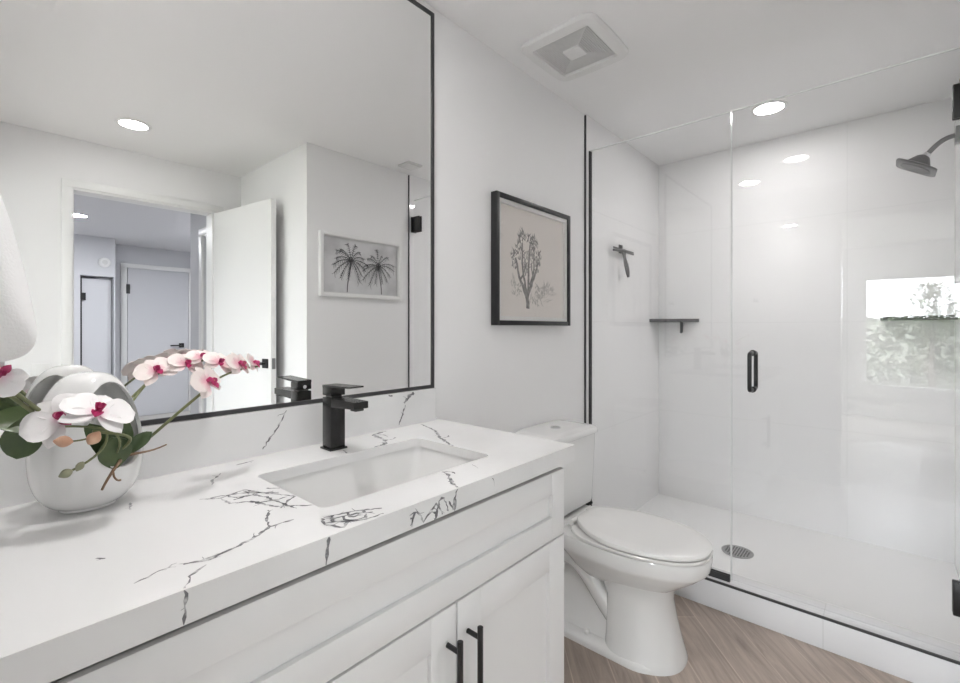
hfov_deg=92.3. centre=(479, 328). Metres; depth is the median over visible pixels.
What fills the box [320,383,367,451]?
faucet
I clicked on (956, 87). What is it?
shower glass door
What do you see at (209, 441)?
backsplash
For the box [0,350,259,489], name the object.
orchid plant
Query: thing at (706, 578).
trim
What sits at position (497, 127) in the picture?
wall
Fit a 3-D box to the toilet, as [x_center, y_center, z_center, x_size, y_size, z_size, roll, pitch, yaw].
[0.547,0.847,1.891,0.746,0.806,0.410,0,0,42]
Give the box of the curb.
[675,567,959,682]
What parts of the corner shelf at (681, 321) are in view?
plate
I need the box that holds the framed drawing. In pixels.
[491,190,569,325]
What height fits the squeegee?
0.170 m
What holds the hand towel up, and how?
hanging from the towel hook
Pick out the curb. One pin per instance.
(911, 665)
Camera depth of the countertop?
0.73 m
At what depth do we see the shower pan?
2.24 m
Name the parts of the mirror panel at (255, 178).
frame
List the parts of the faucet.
plate, lever, spout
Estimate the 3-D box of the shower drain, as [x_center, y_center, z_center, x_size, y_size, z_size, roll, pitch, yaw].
[1.348,1.169,2.413,0.150,0.004,0.150,0,0,42]
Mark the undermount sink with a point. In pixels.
(336, 485)
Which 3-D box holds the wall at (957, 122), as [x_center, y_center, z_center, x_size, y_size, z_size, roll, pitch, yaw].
[2.013,0.050,1.893,0.009,2.399,1.050,0,0,42]
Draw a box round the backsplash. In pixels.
[0,388,435,507]
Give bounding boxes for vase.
[26,371,143,513]
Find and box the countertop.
[0,418,574,682]
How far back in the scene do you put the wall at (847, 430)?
2.64 m
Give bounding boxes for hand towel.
[0,194,36,361]
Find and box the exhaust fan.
[521,12,628,81]
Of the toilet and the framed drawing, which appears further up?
the framed drawing
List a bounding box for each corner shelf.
[649,319,698,332]
[880,315,957,320]
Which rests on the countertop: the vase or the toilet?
the vase
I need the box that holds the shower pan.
[637,494,959,644]
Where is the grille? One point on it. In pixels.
(581, 49)
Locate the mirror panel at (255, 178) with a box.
[0,0,433,437]
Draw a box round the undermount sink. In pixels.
[271,446,474,507]
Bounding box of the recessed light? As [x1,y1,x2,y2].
[750,100,787,115]
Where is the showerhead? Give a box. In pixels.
[896,125,959,176]
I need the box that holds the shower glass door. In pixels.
[731,46,959,616]
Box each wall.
[416,0,658,509]
[659,97,954,563]
[955,79,959,580]
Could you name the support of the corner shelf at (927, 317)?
attached to the wall at (847, 430)
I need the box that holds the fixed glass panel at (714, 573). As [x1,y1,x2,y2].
[589,111,730,582]
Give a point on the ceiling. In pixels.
(686, 61)
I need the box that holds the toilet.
[515,420,712,675]
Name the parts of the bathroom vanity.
door, bar handle, bar handle, door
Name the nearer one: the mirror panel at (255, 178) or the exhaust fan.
the mirror panel at (255, 178)
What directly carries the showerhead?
attached to the wall at (957, 122)
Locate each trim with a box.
[584,115,585,422]
[705,577,959,664]
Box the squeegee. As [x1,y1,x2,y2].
[613,246,633,276]
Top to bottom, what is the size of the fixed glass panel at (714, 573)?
2.088 m
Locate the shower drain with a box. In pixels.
[721,545,753,558]
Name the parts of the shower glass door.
pull handle, pull handle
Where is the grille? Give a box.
[535,26,614,74]
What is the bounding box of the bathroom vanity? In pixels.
[50,467,563,682]
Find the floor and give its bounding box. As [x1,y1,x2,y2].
[564,594,912,682]
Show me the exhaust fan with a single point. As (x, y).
(583, 44)
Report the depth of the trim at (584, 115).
2.47 m
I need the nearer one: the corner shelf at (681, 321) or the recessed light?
the recessed light
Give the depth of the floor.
1.73 m
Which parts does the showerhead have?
nozzle plate, arm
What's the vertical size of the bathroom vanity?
0.878 m
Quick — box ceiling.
[423,0,959,164]
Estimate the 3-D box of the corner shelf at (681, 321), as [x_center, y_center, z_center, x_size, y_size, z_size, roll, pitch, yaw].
[1.307,-0.014,3.104,0.267,0.097,0.171,0,0,42]

